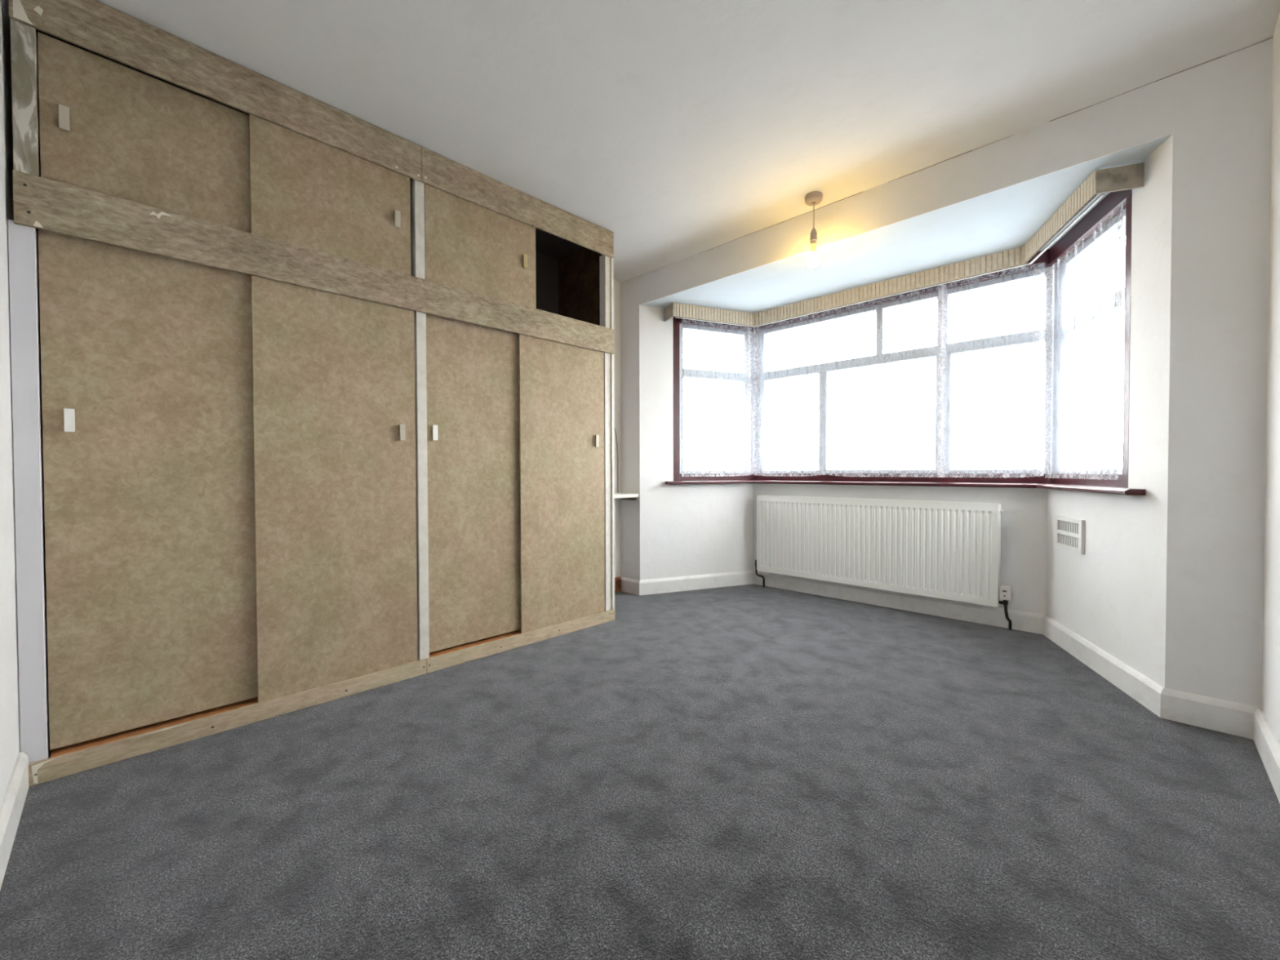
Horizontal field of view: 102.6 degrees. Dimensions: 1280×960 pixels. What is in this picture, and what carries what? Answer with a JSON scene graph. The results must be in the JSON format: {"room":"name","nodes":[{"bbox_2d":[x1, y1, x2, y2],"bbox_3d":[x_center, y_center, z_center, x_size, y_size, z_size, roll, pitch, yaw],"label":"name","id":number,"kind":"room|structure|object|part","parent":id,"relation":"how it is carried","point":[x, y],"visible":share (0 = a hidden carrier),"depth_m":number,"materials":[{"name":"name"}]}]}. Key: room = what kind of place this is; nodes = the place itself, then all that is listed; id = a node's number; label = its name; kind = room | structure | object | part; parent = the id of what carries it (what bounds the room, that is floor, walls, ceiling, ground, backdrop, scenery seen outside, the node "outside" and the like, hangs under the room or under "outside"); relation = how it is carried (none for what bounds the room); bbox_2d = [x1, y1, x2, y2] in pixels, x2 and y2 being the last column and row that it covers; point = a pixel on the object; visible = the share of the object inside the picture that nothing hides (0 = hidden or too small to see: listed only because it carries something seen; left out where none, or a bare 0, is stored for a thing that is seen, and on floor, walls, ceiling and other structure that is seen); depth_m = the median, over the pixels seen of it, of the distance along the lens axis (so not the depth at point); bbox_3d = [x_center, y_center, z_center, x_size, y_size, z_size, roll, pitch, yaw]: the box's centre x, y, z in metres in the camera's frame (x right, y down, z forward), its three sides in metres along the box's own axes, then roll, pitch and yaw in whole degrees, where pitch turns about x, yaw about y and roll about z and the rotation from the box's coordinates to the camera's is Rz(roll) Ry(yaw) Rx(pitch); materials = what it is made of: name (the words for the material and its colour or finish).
{"room":"empty bedroom","nodes":[
{"label":"empty bedroom","id":0,"kind":"room"},
{"bbox_2d":[0,0,20,804],"bbox_3d":[-1.130,-0.337,0.728,3.453,2.550,0.100,1,1,44],"label":"wall","id":1,"kind":"structure","parent":0,"point":[10,738],"depth_m":1.46,"materials":[{"name":"paint"}]},
{"bbox_2d":[0,751,28,889],"bbox_3d":[-0.887,0.883,0.598,2.700,0.112,0.018,1,1,44],"label":"baseboard","id":2,"kind":"structure","parent":1,"relation":"attached to","point":[11,806],"depth_m":1.33,"materials":[{"name":"white wood"}]},
{"bbox_2d":[613,279,621,577],"bbox_3d":[-1.241,-0.376,3.011,0.100,2.550,3.208,1,1,44],"label":"wall","id":3,"kind":"structure","parent":0,"point":[616,284],"depth_m":4.03,"materials":[{"name":"paint"}]},
{"bbox_2d":[613,426,617,493],"bbox_3d":[-0.261,-0.182,3.937,0.008,0.571,0.252,1,1,44],"label":"cable","id":4,"kind":"object","parent":3,"relation":"attached to","point":[614,427],"visible":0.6,"depth_m":4.02,"materials":[{"name":"grey plastic"}]},
{"bbox_2d":[614,576,621,592],"bbox_3d":[-0.341,0.826,3.864,0.018,0.112,0.565,1,1,44],"label":"baseboard","id":5,"kind":"structure","parent":3,"relation":"attached to","point":[617,580],"depth_m":4.03,"materials":[{"name":"brown wood"}]},
{"bbox_2d":[614,493,638,500],"bbox_3d":[-0.283,0.133,3.782,0.199,0.051,0.580,1,1,44],"label":"shelf","id":6,"kind":"object","parent":3,"relation":"attached to","point":[630,496],"visible":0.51,"depth_m":3.87,"materials":[{"name":"beige paint"}]},
{"bbox_2d":[0,583,1279,959],"bbox_3d":[0.344,0.937,2.252,3.453,0.060,4.303,1,1,44],"label":"floor","id":7,"kind":"structure","parent":0,"point":[753,771],"depth_m":1.40,"materials":[{"name":"carpet"}]},
{"bbox_2d":[7,0,614,786],"bbox_3d":[-1.208,-0.317,2.572,0.559,2.445,2.422,1,1,44],"label":"wardrobe","id":8,"kind":"object","parent":7,"relation":"on","point":[313,402],"visible":1,"depth_m":1.96,"materials":[{"name":"brown wood"}]},
{"bbox_3d":[-1.872,-1.140,1.563,0.084,0.469,0.047,1,1,44],"label":"post","id":9,"kind":"part","parent":8,"relation":"part of","materials":[{"name":"paint"}]},
{"bbox_3d":[-1.876,0.076,1.576,0.084,1.696,0.052,1,1,44],"label":"post","id":10,"kind":"part","parent":8,"relation":"part of","materials":[{"name":"white paint"}]},
{"bbox_3d":[-1.804,-1.133,1.606,0.017,0.073,0.023,1,1,44],"label":"handle","id":11,"kind":"part","parent":8,"relation":"part of","materials":[{"name":"beige"}]},
{"bbox_3d":[-1.803,-0.189,1.621,0.017,0.073,0.023,1,1,44],"label":"handle","id":12,"kind":"part","parent":8,"relation":"part of","materials":[{"name":"white plastic"}]},
{"bbox_3d":[-1.655,-1.136,1.779,0.012,0.487,0.558,1,1,44],"label":"sliding door","id":13,"kind":"part","parent":8,"relation":"part of","materials":[{"name":"beige wood"}]},
{"bbox_3d":[-1.655,0.031,1.796,0.012,1.621,0.566,1,1,44],"label":"sliding door","id":14,"kind":"part","parent":8,"relation":"part of","materials":[{"name":"beige wood"}]},
{"bbox_3d":[-1.433,-1.449,1.936,0.012,0.159,1.205,1,1,44],"label":"rail","id":15,"kind":"part","parent":8,"relation":"part of","materials":[{"name":"beige wood"}]},
{"bbox_3d":[-1.402,-0.319,2.770,0.005,2.443,2.408,1,1,44],"label":"panel","id":16,"kind":"part","parent":8,"relation":"part of","materials":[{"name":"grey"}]},
{"bbox_3d":[-1.236,-1.533,2.571,0.485,0.010,2.390,1,1,44],"label":"panel","id":17,"kind":"part","parent":8,"relation":"part of","materials":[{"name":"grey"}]},
{"bbox_3d":[-1.010,-0.855,2.376,0.012,0.155,2.409,1,1,44],"label":"rail","id":18,"kind":"part","parent":8,"relation":"part of","materials":[{"name":"beige wood"}]},
{"bbox_3d":[-1.261,-1.143,2.142,0.012,0.487,0.590,1,1,44],"label":"sliding door","id":19,"kind":"part","parent":8,"relation":"part of","materials":[{"name":"beige wood"}]},
{"bbox_3d":[-1.254,0.030,2.166,0.012,1.634,0.605,1,1,44],"label":"sliding door","id":20,"kind":"part","parent":8,"relation":"part of","materials":[{"name":"beige wood"}]},
{"bbox_3d":[-1.088,-1.168,2.297,0.017,0.073,0.023,1,1,44],"label":"handle","id":21,"kind":"part","parent":8,"relation":"part of","materials":[{"name":"beige plastic"}]},
{"bbox_3d":[-1.077,-0.215,2.322,0.017,0.073,0.023,1,1,44],"label":"handle","id":22,"kind":"part","parent":8,"relation":"part of","materials":[{"name":"beige plastic"}]},
{"bbox_3d":[-1.049,-1.157,2.404,0.084,0.469,0.043,1,1,44],"label":"post","id":23,"kind":"part","parent":8,"relation":"part of","materials":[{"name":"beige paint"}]},
{"bbox_3d":[-1.044,0.059,2.426,0.084,1.696,0.044,1,1,44],"label":"post","id":24,"kind":"part","parent":8,"relation":"part of","materials":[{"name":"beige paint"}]},
{"bbox_3d":[-0.984,-0.227,2.458,0.017,0.073,0.023,1,1,44],"label":"handle","id":25,"kind":"part","parent":8,"relation":"part of","materials":[{"name":"white plastic"}]},
{"bbox_3d":[-0.827,0.014,2.641,0.012,1.621,0.560,1,1,44],"label":"sliding door","id":26,"kind":"part","parent":8,"relation":"part of","materials":[{"name":"beige wood"}]},
{"bbox_3d":[-0.794,-1.153,2.619,0.012,0.487,0.612,1,1,44],"label":"sliding door","id":27,"kind":"part","parent":8,"relation":"part of","materials":[{"name":"beige wood"}]},
{"bbox_3d":[-0.590,-1.466,2.797,0.012,0.159,1.202,1,1,44],"label":"rail","id":28,"kind":"part","parent":8,"relation":"part of","materials":[{"name":"beige wood"}]},
{"bbox_3d":[-0.622,-1.182,2.773,0.017,0.073,0.023,1,1,44],"label":"handle","id":29,"kind":"part","parent":8,"relation":"part of","materials":[{"name":"beige"}]},
{"bbox_3d":[-0.439,0.014,2.998,0.012,1.634,0.606,1,1,44],"label":"sliding door","id":30,"kind":"part","parent":8,"relation":"part of","materials":[{"name":"beige wood"}]},
{"bbox_3d":[-0.371,-0.334,3.434,0.539,2.443,0.018,1,1,44],"label":"panel","id":31,"kind":"part","parent":8,"relation":"part of","materials":[{"name":"white wood"}]},
{"bbox_3d":[-0.266,-0.239,3.150,0.017,0.073,0.023,1,1,44],"label":"handle","id":32,"kind":"part","parent":8,"relation":"part of","materials":[{"name":"beige plastic"}]},
{"bbox_3d":[-0.221,-1.174,3.228,0.054,0.469,0.041,1,1,44],"label":"post","id":33,"kind":"part","parent":8,"relation":"part of","materials":[{"name":"beige paint"}]},
{"bbox_3d":[-0.220,0.043,3.247,0.054,1.696,0.047,1,1,44],"label":"post","id":34,"kind":"part","parent":8,"relation":"part of","materials":[{"name":"beige paint"}]},
{"bbox_2d":[95,0,1279,282],"bbox_3d":[-0.046,-1.573,1.817,3.453,0.122,3.208,1,1,44],"label":"ceiling","id":35,"kind":"structure","parent":0,"point":[679,130],"depth_m":1.96,"materials":[{"name":"paint"}]},
{"bbox_2d":[804,191,822,268],"bbox_3d":[0.950,-1.358,2.805,0.094,0.391,0.094,1,1,44],"label":"pendant light","id":36,"kind":"object","parent":35,"relation":"hanging from","point":[813,198],"visible":1,"depth_m":2.79,"materials":[{"name":"beige plastic"}]},
{"bbox_3d":[0.951,-1.203,2.808,0.063,0.080,0.063,1,1,44],"label":"bulb","id":37,"kind":"part","parent":36,"relation":"part of","materials":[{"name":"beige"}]},
{"bbox_2d":[639,305,753,580],"bbox_3d":[0.503,-0.231,4.247,1.193,2.208,0.250,-1,1,-22],"label":"wall","id":38,"kind":"structure","parent":0,"point":[686,530],"depth_m":4.00,"materials":[{"name":"paint"}]},
{"bbox_2d":[639,569,753,595],"bbox_3d":[0.475,0.819,4.108,1.041,0.112,0.018,-1,1,-22],"label":"baseboard","id":39,"kind":"structure","parent":38,"relation":"attached to","point":[662,585],"depth_m":4.08,"materials":[{"name":"white wood"}]},
{"bbox_2d":[672,316,753,480],"bbox_3d":[0.619,-0.665,4.223,0.830,1.339,0.130,-1,1,-22],"label":"window","id":40,"kind":"structure","parent":38,"relation":"in","point":[696,374],"depth_m":4.18,"materials":[{"name":"grey plastic"}]},
{"bbox_2d":[681,320,751,476],"bbox_3d":[0.630,-0.642,4.140,0.655,1.232,0.028,-1,1,-22],"label":"curtain","id":41,"kind":"object","parent":40,"relation":"hanging from","point":[748,446],"visible":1,"depth_m":4.24,"materials":[{"name":"fabric"}]},
{"bbox_3d":[0.614,-0.025,4.251,0.831,0.057,0.094,-1,1,-22],"label":"rail","id":42,"kind":"part","parent":40,"relation":"part of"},
{"bbox_2d":[753,483,1047,614],"bbox_3d":[1.731,0.454,3.720,2.261,0.848,0.250,1,1,44],"label":"wall","id":43,"kind":"structure","parent":0,"point":[1024,515],"depth_m":3.07,"materials":[{"name":"paint"}]},
{"bbox_2d":[755,494,1012,630],"bbox_3d":[1.576,0.506,3.626,1.728,0.747,0.102,1,1,44],"label":"radiator","id":44,"kind":"object","parent":43,"relation":"attached to","point":[949,550],"visible":1,"depth_m":3.46,"materials":[{"name":"white metal"}]},
{"bbox_2d":[757,494,999,505],"bbox_3d":[1.556,0.150,3.618,1.620,0.036,0.072,1,1,44],"label":"grille","id":45,"kind":"object","parent":44,"relation":"attached to","point":[805,500],"depth_m":3.66,"materials":[{"name":"white metal"}]},
{"bbox_2d":[753,570,1044,634],"bbox_3d":[1.641,0.824,3.628,1.940,0.112,0.018,1,1,44],"label":"baseboard","id":46,"kind":"structure","parent":43,"relation":"attached to","point":[1025,621],"depth_m":3.44,"materials":[{"name":"white wood"}]},
{"bbox_2d":[753,248,1057,484],"bbox_3d":[1.687,-0.658,3.657,2.107,1.339,0.130,1,1,44],"label":"window","id":47,"kind":"structure","parent":43,"relation":"in","point":[1020,339],"depth_m":3.47,"materials":[{"name":"grey plastic"}]},
{"bbox_2d":[752,285,946,477],"bbox_3d":[1.451,-0.638,3.775,1.414,1.232,0.031,1,1,44],"label":"curtain","id":48,"kind":"object","parent":47,"relation":"hanging from","point":[756,418],"visible":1,"depth_m":3.75,"materials":[{"name":"fabric"}]},
{"bbox_3d":[1.701,-0.018,3.681,2.107,0.057,0.094,1,1,44],"label":"rail","id":49,"kind":"part","parent":47,"relation":"part of","materials":[{"name":"brown wood"}]},
{"bbox_2d":[937,262,1045,477],"bbox_3d":[2.114,-0.629,3.112,0.539,1.232,0.027,1,1,43],"label":"curtain","id":50,"kind":"object","parent":47,"relation":"hanging from","point":[1036,319],"visible":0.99,"depth_m":2.97,"materials":[{"name":"fabric"}]},
{"bbox_2d":[665,480,1146,495],"bbox_3d":[1.418,0.029,3.337,2.899,0.024,0.982,1,1,44],"label":"windowsill","id":51,"kind":"structure","parent":43,"relation":"attached to","point":[1108,490],"depth_m":3.21,"materials":[{"name":"brown wood"}]},
{"bbox_2d":[640,134,1171,313],"bbox_3d":[1.435,-1.373,3.352,3.407,0.100,1.238,1,1,44],"label":"ceiling","id":52,"kind":"structure","parent":0,"point":[1005,219],"depth_m":2.90,"materials":[{"name":"paint"}]},
{"bbox_2d":[663,162,1144,326],"bbox_3d":[1.308,-1.265,3.220,2.648,0.102,0.710,1,1,44],"label":"pelmet","id":53,"kind":"object","parent":52,"relation":"attached to","point":[1126,177],"visible":1,"depth_m":3.13,"materials":[{"name":"brown wood"}]},
{"bbox_2d":[675,193,1104,327],"bbox_3d":[1.340,-1.224,3.252,2.411,0.007,0.693,1,1,44],"label":"track","id":54,"kind":"object","parent":53,"relation":"attached to","point":[1102,195],"visible":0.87,"depth_m":2.96,"materials":[{"name":"grey plastic"}]},
{"bbox_2d":[620,36,1273,707],"bbox_3d":[1.065,-0.342,2.971,3.253,2.470,0.160,1,1,44],"label":"wall","id":55,"kind":"structure","parent":0,"point":[1217,113],"depth_m":1.89,"materials":[{"name":"paint"}]},
{"bbox_2d":[621,576,639,595],"bbox_3d":[-0.077,0.823,3.988,0.222,0.112,0.018,1,1,44],"label":"baseboard","id":56,"kind":"structure","parent":55,"relation":"attached to","point":[629,585],"depth_m":3.98,"materials":[{"name":"white wood"}]},
{"bbox_2d":[697,37,1272,253],"bbox_3d":[1.299,-1.528,2.607,2.529,0.005,0.001,1,1,44],"label":"trim","id":57,"kind":"structure","parent":55,"relation":"attached to","point":[1272,37],"depth_m":2.14,"materials":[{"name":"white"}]},
{"bbox_2d":[1160,688,1258,739],"bbox_3d":[2.081,0.853,1.876,0.247,0.112,0.018,1,1,44],"label":"baseboard","id":58,"kind":"structure","parent":55,"relation":"attached to","point":[1234,718],"depth_m":1.87,"materials":[{"name":"white wood"}]},
{"bbox_2d":[1045,133,1173,688],"bbox_3d":[2.314,-0.206,2.475,0.250,2.208,1.206,0,1,19],"label":"wall","id":59,"kind":"structure","parent":0,"point":[1112,595],"depth_m":2.12,"materials":[{"name":"paint"}]},
{"bbox_2d":[1055,515,1084,554],"bbox_3d":[2.239,0.281,2.673,0.014,0.168,0.282,0,1,19],"label":"air vent","id":60,"kind":"object","parent":59,"relation":"in","point":[1069,531],"visible":1,"depth_m":2.66,"materials":[{"name":"white plastic"}]},
{"bbox_2d":[1049,189,1132,488],"bbox_3d":[2.285,-0.641,2.573,0.130,1.339,0.874,0,1,19],"label":"window","id":61,"kind":"structure","parent":59,"relation":"in","point":[1070,322],"depth_m":2.72,"materials":[{"name":"grey plastic"}]},
{"bbox_2d":[1044,202,1123,479],"bbox_3d":[2.201,-0.609,2.577,0.034,1.210,0.719,0,1,19],"label":"curtain","id":62,"kind":"object","parent":61,"relation":"hanging from","point":[1051,276],"visible":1,"depth_m":2.72,"materials":[{"name":"fabric"}]},
{"bbox_3d":[2.304,-0.001,2.578,0.094,0.057,0.874,0,1,19],"label":"rail","id":63,"kind":"part","parent":61,"relation":"part of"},
{"bbox_2d":[1043,614,1164,717],"bbox_3d":[2.163,0.843,2.456,0.018,0.112,1.060,0,1,19],"label":"baseboard","id":64,"kind":"structure","parent":59,"relation":"attached to","point":[1140,687],"depth_m":2.31,"materials":[{"name":"white wood"}]},
{"bbox_2d":[1261,9,1279,744],"bbox_3d":[1.155,-0.343,0.666,0.100,2.550,3.208,1,1,44],"label":"wall","id":65,"kind":"structure","parent":0,"point":[1270,677],"depth_m":1.68,"materials":[{"name":"paint"}]},
{"bbox_2d":[1253,707,1279,803],"bbox_3d":[1.117,0.875,0.728,0.018,0.112,3.008,1,1,44],"label":"baseboard","id":66,"kind":"structure","parent":65,"relation":"attached to","point":[1268,746],"depth_m":1.61,"materials":[{"name":"white wood"}]}
]}

